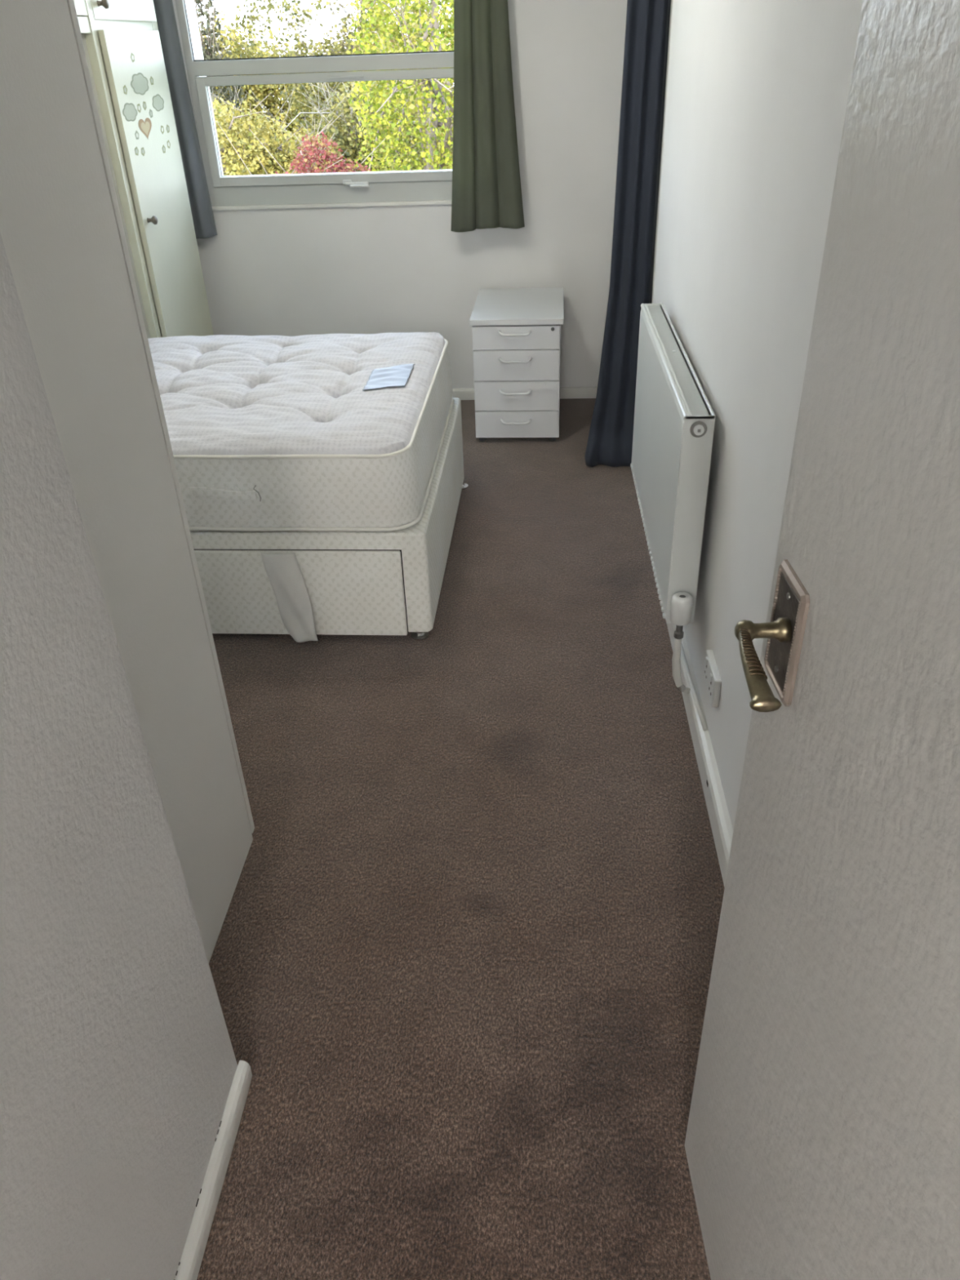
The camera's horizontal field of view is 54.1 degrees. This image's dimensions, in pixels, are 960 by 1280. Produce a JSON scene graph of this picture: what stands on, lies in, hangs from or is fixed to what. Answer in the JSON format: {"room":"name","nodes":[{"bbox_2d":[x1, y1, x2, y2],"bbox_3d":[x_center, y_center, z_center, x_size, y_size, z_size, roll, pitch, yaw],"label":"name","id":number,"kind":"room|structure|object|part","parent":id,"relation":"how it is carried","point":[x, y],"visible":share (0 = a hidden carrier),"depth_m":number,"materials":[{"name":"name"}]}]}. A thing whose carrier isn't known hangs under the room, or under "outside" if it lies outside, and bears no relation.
{"room":"bedroom","nodes":[
{"label":"bedroom","id":0,"kind":"room"},
{"bbox_2d":[0,232,237,1279],"bbox_3d":[-1.425,0.032,0.775,1.860,2.400,0.860,0,33,3],"label":"wall partition","id":1,"kind":"structure","parent":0,"point":[118,1065],"depth_m":1.11,"materials":[{"name":"paint"}]},
{"bbox_2d":[173,1120,221,1279],"bbox_3d":[-0.451,0.896,1.501,0.001,0.003,0.263,0,33,3],"label":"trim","id":2,"kind":"structure","parent":1,"relation":"attached to","point":[220,1121],"depth_m":1.50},
{"bbox_2d":[174,1060,252,1279],"bbox_3d":[-0.451,1.016,1.361,0.018,0.051,0.862,0,33,3],"label":"baseboard","id":3,"kind":"structure","parent":1,"relation":"attached to","point":[188,1268],"depth_m":1.54,"materials":[{"name":"paint"}]},
{"bbox_2d":[172,0,672,388],"bbox_3d":[-0.499,-2.333,4.471,3.250,2.460,0.280,0,33,3],"label":"wall","id":4,"kind":"structure","parent":0,"point":[292,272],"depth_m":4.56,"materials":[{"name":"paint"}]},
{"bbox_2d":[174,0,453,210],"bbox_3d":[-0.630,-2.570,4.177,1.383,1.175,0.103,0,33,3],"label":"window","id":5,"kind":"structure","parent":4,"relation":"in","point":[423,187],"depth_m":4.37,"materials":[{"name":"plastic"}]},
{"bbox_3d":[-0.622,-2.354,4.327,1.305,0.448,0.063,0,33,3],"label":"sash","id":6,"kind":"part","parent":5,"relation":"part of","materials":[{"name":"plastic"}]},
{"bbox_3d":[-0.612,-2.077,4.480,1.383,0.017,0.037,0,33,3],"label":"sill","id":7,"kind":"part","parent":5,"relation":"part of","materials":[{"name":"paint"}]},
{"bbox_3d":[-0.581,-2.144,4.411,0.125,0.032,0.041,0,33,3],"label":"handle","id":8,"kind":"part","parent":5,"relation":"part of","materials":[{"name":"white plastic"}]},
{"bbox_2d":[452,386,597,399],"bbox_3d":[-0.526,-1.293,4.966,2.860,0.057,0.014,0,33,3],"label":"baseboard","id":9,"kind":"structure","parent":4,"relation":"attached to","point":[565,392],"depth_m":4.91,"materials":[{"name":"paint"}]},
{"bbox_3d":[-0.716,-3.136,3.766,2.100,0.022,0.062,0,33,3],"label":"rail","id":10,"kind":"object","parent":4,"relation":"attached to","visible":0},
{"bbox_2d":[153,0,217,239],"bbox_3d":[-1.464,-2.523,4.178,0.349,1.384,0.042,1,33,5],"label":"curtain","id":11,"kind":"object","parent":10,"relation":"hanging from","point":[204,224],"visible":0.2,"depth_m":4.27,"materials":[{"name":"fabric"}]},
{"bbox_2d":[450,0,524,232],"bbox_3d":[0.015,-2.492,4.028,0.346,1.366,0.054,-1,33,1],"label":"curtain","id":12,"kind":"object","parent":10,"relation":"hanging from","point":[486,191],"visible":1,"depth_m":4.16,"materials":[{"name":"green fabric"}]},
{"bbox_2d":[196,398,724,1279],"bbox_3d":[-0.686,0.993,1.514,3.250,0.060,8.600,0,33,3],"label":"floor","id":13,"kind":"structure","parent":0,"point":[460,963],"depth_m":2.03,"materials":[{"name":"brown carpet"}]},
{"bbox_2d":[0,0,254,963],"bbox_3d":[-1.354,-0.340,1.445,1.520,2.300,0.670,0,33,3],"label":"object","id":14,"kind":"object","parent":13,"relation":"on","point":[62,230],"visible":0.44,"depth_m":1.51,"materials":[{"name":"laminate"}]},
{"bbox_3d":[-0.831,-0.503,1.661,0.503,2.286,0.019,0,33,3],"label":"door","id":15,"kind":"part","parent":14,"relation":"part of","materials":[{"name":"laminate"}]},
{"bbox_2d":[73,0,213,338],"bbox_3d":[-1.674,-1.940,3.943,0.681,2.320,0.965,0,33,3],"label":"wardrobe","id":16,"kind":"object","parent":13,"relation":"on","point":[121,38],"visible":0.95,"depth_m":3.90,"materials":[{"name":"paint"}]},
{"bbox_3d":[-1.458,-2.459,3.178,0.028,0.574,0.219,0,33,3],"label":"door","id":17,"kind":"part","parent":16,"relation":"part of","materials":[{"name":"paint"}]},
{"bbox_3d":[-1.449,-2.193,3.348,0.026,0.050,0.219,0,33,3],"label":"header panel","id":18,"kind":"part","parent":16,"relation":"part of","materials":[{"name":"paint"}]},
{"bbox_3d":[-1.400,-2.366,3.490,0.039,0.034,0.035,1,33,5],"label":"knob","id":19,"kind":"part","parent":16,"relation":"part of","materials":[{"name":"metal"}]},
{"bbox_3d":[-1.446,-1.488,3.800,0.020,1.620,0.218,0,33,3],"label":"door","id":20,"kind":"part","parent":16,"relation":"part of","materials":[{"name":"paint"}]},
{"bbox_3d":[-1.678,-2.195,4.342,0.613,2.320,0.020,0,33,3],"label":"panel","id":21,"kind":"part","parent":16,"relation":"part of","materials":[{"name":"paint"}]},
{"bbox_3d":[-1.423,-2.438,3.740,0.029,0.053,0.612,0,33,3],"label":"rail","id":22,"kind":"part","parent":16,"relation":"part of","materials":[{"name":"paint"}]},
{"bbox_3d":[-1.416,-2.704,3.570,0.023,0.586,0.606,1,33,5],"label":"door panel","id":23,"kind":"part","parent":16,"relation":"part of","materials":[{"name":"paint"}]},
{"bbox_3d":[-1.356,-1.738,3.889,0.039,0.034,0.035,0,33,3],"label":"knob","id":24,"kind":"part","parent":16,"relation":"part of","materials":[{"name":"metal"}]},
{"bbox_2d":[189,397,468,642],"bbox_3d":[-1.053,-0.484,3.434,1.917,0.380,1.297,1,33,4],"label":"base","id":25,"kind":"object","parent":13,"relation":"on","point":[303,585],"visible":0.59,"depth_m":2.88,"materials":[{"name":"fabric"}]},
{"bbox_3d":[-0.582,-0.127,2.878,0.147,0.297,0.039,2,33,6],"label":"drawer pull","id":26,"kind":"part","parent":25,"relation":"part of","materials":[{"name":"fabric"}]},
{"bbox_3d":[-0.645,-0.144,2.903,0.827,0.294,0.013,1,33,4],"label":"drawer","id":27,"kind":"part","parent":25,"relation":"part of","materials":[{"name":"fabric"}]},
{"bbox_2d":[147,332,454,531],"bbox_3d":[-1.080,-0.778,3.269,1.884,0.278,1.270,1,33,4],"label":"mattress","id":28,"kind":"object","parent":25,"relation":"on","point":[339,431],"visible":0.73,"depth_m":2.82,"materials":[{"name":"fabric"}]},
{"bbox_3d":[-0.747,-0.424,2.722,0.195,0.042,0.013,1,33,4],"label":"handle","id":29,"kind":"part","parent":28,"relation":"part of","materials":[{"name":"fabric"}]},
{"bbox_2d":[469,287,564,441],"bbox_3d":[0.189,-1.315,4.487,0.410,0.567,0.629,1,33,4],"label":"drawer unit","id":30,"kind":"object","parent":13,"relation":"on","point":[516,331],"visible":1,"depth_m":4.24,"materials":[{"name":"white laminate"}]},
{"bbox_3d":[0.153,-1.343,4.113,0.147,0.022,0.028,1,33,4],"label":"handle","id":31,"kind":"part","parent":30,"relation":"part of","materials":[{"name":"white plastic"}]},
{"bbox_3d":[0.157,-1.244,4.177,0.147,0.022,0.028,1,33,4],"label":"handle","id":32,"kind":"part","parent":30,"relation":"part of","materials":[{"name":"white laminate"}]},
{"bbox_3d":[0.161,-1.122,4.255,0.147,0.022,0.028,1,33,4],"label":"handle","id":33,"kind":"part","parent":30,"relation":"part of","materials":[{"name":"white plastic"}]},
{"bbox_3d":[0.159,-1.334,4.143,0.384,0.101,0.018,1,33,5],"label":"drawer","id":34,"kind":"part","parent":30,"relation":"part of","materials":[{"name":"white laminate"}]},
{"bbox_3d":[0.163,-1.231,4.208,0.384,0.135,0.018,1,33,5],"label":"drawer","id":35,"kind":"part","parent":30,"relation":"part of","materials":[{"name":"white laminate"}]},
{"bbox_3d":[0.165,-1.006,4.329,0.147,0.022,0.028,1,33,4],"label":"handle","id":36,"kind":"part","parent":30,"relation":"part of","materials":[{"name":"white laminate"}]},
{"bbox_3d":[0.181,-1.548,4.349,0.410,0.025,0.610,1,33,4],"label":"panel","id":37,"kind":"part","parent":30,"relation":"part of","materials":[{"name":"white laminate"}]},
{"bbox_3d":[0.167,-1.114,4.283,0.384,0.135,0.018,1,33,5],"label":"drawer","id":38,"kind":"part","parent":30,"relation":"part of","materials":[{"name":"white laminate"}]},
{"bbox_3d":[0.171,-1.001,4.356,0.384,0.125,0.018,1,33,5],"label":"drawer","id":39,"kind":"part","parent":30,"relation":"part of","materials":[{"name":"white laminate"}]},
{"bbox_3d":[0.374,-1.322,4.489,0.018,0.520,0.582,1,33,5],"label":"panel","id":40,"kind":"part","parent":30,"relation":"part of","materials":[{"name":"white laminate"}]},
{"bbox_2d":[653,0,862,831],"bbox_3d":[0.782,-0.971,2.214,0.411,2.400,4.850,0,33,3],"label":"wall","id":41,"kind":"structure","parent":0,"point":[757,95],"depth_m":2.02,"materials":[{"name":"paint"}]},
{"bbox_2d":[630,302,715,730],"bbox_3d":[0.560,-0.436,2.783,0.101,0.777,1.336,0,33,3],"label":"radiator","id":42,"kind":"object","parent":41,"relation":"attached to","point":[674,422],"visible":1,"depth_m":2.49,"materials":[{"name":"metal"}]},
{"bbox_3d":[0.584,-0.882,3.288,0.072,0.572,0.004,0,33,3],"label":"panel","id":43,"kind":"part","parent":42,"relation":"part of","materials":[{"name":"metal"}]},
{"bbox_3d":[0.523,-0.580,2.829,0.012,0.570,1.099,0,33,3],"label":"panel","id":44,"kind":"part","parent":42,"relation":"part of","materials":[{"name":"metal"}]},
{"bbox_2d":[640,302,715,420],"bbox_3d":[0.544,-0.819,2.674,0.074,0.014,1.106,0,33,3],"label":"grille","id":45,"kind":"object","parent":42,"relation":"attached to","point":[691,402],"depth_m":2.55,"materials":[{"name":"metal"}]},
{"bbox_3d":[0.549,-0.818,2.675,0.061,0.004,1.099,0,33,3],"label":"grille plate","id":46,"kind":"part","parent":42,"relation":"part of","materials":[{"name":"metal"}]},
{"bbox_3d":[0.583,-0.580,2.826,0.012,0.570,1.099,0,33,3],"label":"panel","id":47,"kind":"part","parent":42,"relation":"part of","materials":[{"name":"metal"}]},
{"bbox_3d":[0.526,-0.286,2.361,0.072,0.572,0.004,0,33,3],"label":"panel","id":48,"kind":"part","parent":42,"relation":"part of","materials":[{"name":"metal"}]},
{"bbox_2d":[666,622,733,888],"bbox_3d":[0.577,0.259,2.451,0.025,0.086,3.620,0,33,3],"label":"baseboard","id":49,"kind":"structure","parent":41,"relation":"attached to","point":[715,800],"depth_m":2.31,"materials":[{"name":"paint"}]},
{"bbox_2d":[702,649,721,706],"bbox_3d":[0.572,0.094,2.322,0.022,0.080,0.140,0,33,3],"label":"wall socket","id":50,"kind":"object","parent":41,"relation":"attached to","point":[711,674],"visible":1,"depth_m":2.29,"materials":[{"name":"white plastic"}]},
{"bbox_3d":[-0.965,0.305,0.321,2.836,2.400,0.150,0,33,3],"label":"wall","id":51,"kind":"structure","parent":0,"visible":0},
{"bbox_2d":[684,0,959,1279],"bbox_3d":[0.304,0.233,0.740,0.110,1.979,0.768,-2,33,0],"label":"door","id":52,"kind":"structure","parent":51,"relation":"in","point":[822,1141],"depth_m":0.77,"materials":[{"name":"paint"}]},
{"bbox_3d":[0.257,0.024,0.895,0.029,0.023,0.121,-2,33,0],"label":"lever blade","id":53,"kind":"part","parent":52,"relation":"part of","materials":[{"name":"gold metal"}]},
{"bbox_3d":[0.282,-0.009,0.941,0.052,0.025,0.025,-2,33,0],"label":"handle","id":54,"kind":"part","parent":52,"relation":"part of","materials":[{"name":"gold metal"}]},
{"bbox_3d":[0.309,-0.007,0.958,0.001,0.108,0.064,-2,33,0],"label":"plate","id":55,"kind":"part","parent":52,"relation":"part of","materials":[{"name":"silver metal"}]},
{"bbox_3d":[0.311,-0.007,0.958,0.007,0.132,0.083,-2,33,0],"label":"handle plate","id":56,"kind":"part","parent":52,"relation":"part of","materials":[{"name":"metal"}]},
{"label":"outside","id":57,"kind":"structure","parent":0,"visible":0},
{"bbox_3d":[-12.330,-21.735,43.576,110.000,0.200,84.600,0,33,3],"label":"ground","id":58,"kind":"structure","parent":57,"visible":0},
{"bbox_2d":[194,0,247,124],"bbox_3d":[-5.577,-11.179,19.648,2.378,7.399,1.516,5,33,10],"label":"tree","id":59,"kind":"object","parent":58,"relation":"on","point":[210,55],"visible":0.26,"depth_m":19.07,"materials":[{"name":"green plant"}]},
{"bbox_2d":[212,86,265,174],"bbox_3d":[-5.132,-8.826,18.706,4.036,4.427,1.973,-1,33,2],"label":"tree","id":60,"kind":"object","parent":58,"relation":"on","point":[214,109],"visible":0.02,"depth_m":17.76,"materials":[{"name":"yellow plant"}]},
{"bbox_2d":[210,86,359,175],"bbox_3d":[-3.514,-6.132,14.445,3.528,4.381,2.142,0,33,3],"label":"bush","id":61,"kind":"object","parent":58,"relation":"on","point":[252,147],"visible":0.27,"depth_m":13.49,"materials":[{"name":"yellow plant"}]},
{"bbox_2d":[216,120,386,174],"bbox_3d":[-1.869,-3.867,11.120,1.808,4.047,0.936,-3,33,-2],"label":"shrub","id":62,"kind":"object","parent":58,"relation":"on","point":[304,166],"visible":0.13,"depth_m":10.19,"materials":[{"name":"red plant"}]},
{"bbox_3d":[-1.801,-4.683,10.659,1.408,1.921,0.868,0,33,3],"label":"crown","id":63,"kind":"part","parent":62,"relation":"part of","materials":[{"name":"red plant"}]},
{"bbox_2d":[199,9,453,150],"bbox_3d":[-3.486,-12.962,24.076,8.625,5.499,3.036,0,33,3],"label":"tree","id":64,"kind":"object","parent":58,"relation":"on","point":[260,91],"visible":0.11,"depth_m":23.04,"materials":[{"name":"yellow plant"}]},
{"bbox_2d":[222,0,447,135],"bbox_3d":[-3.062,-11.805,20.699,4.866,7.162,1.790,0,33,3],"label":"tree","id":65,"kind":"object","parent":58,"relation":"on","point":[346,42],"visible":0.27,"depth_m":19.93,"materials":[{"name":"green plant"}]},
{"bbox_2d":[250,53,444,172],"bbox_3d":[-2.030,-7.621,16.447,3.182,4.638,2.153,2,33,6],"label":"tree","id":66,"kind":"object","parent":58,"relation":"on","point":[345,140],"visible":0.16,"depth_m":15.44,"materials":[{"name":"green plant"}]},
{"bbox_3d":[-2.087,-8.064,16.169,3.033,3.054,2.143,0,33,3],"label":"crown","id":67,"kind":"part","parent":66,"relation":"part of","materials":[{"name":"green plant"}]},
{"bbox_2d":[340,0,453,171],"bbox_3d":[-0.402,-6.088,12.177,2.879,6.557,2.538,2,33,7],"label":"tree","id":68,"kind":"object","parent":58,"relation":"on","point":[434,93],"visible":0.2,"depth_m":11.30,"materials":[{"name":"green plant"}]},
{"bbox_3d":[0.717,-2.898,3.242,0.176,0.024,0.850,0,33,3],"label":"rail","id":69,"kind":"object","parent":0,"visible":0},
{"bbox_2d":[584,0,671,466],"bbox_3d":[0.635,-1.802,3.656,0.232,2.245,0.510,14,36,23],"label":"curtain","id":70,"kind":"object","parent":69,"relation":"hanging from","point":[610,440],"visible":0.86,"depth_m":3.63,"materials":[{"name":"blue fabric"}]}
]}

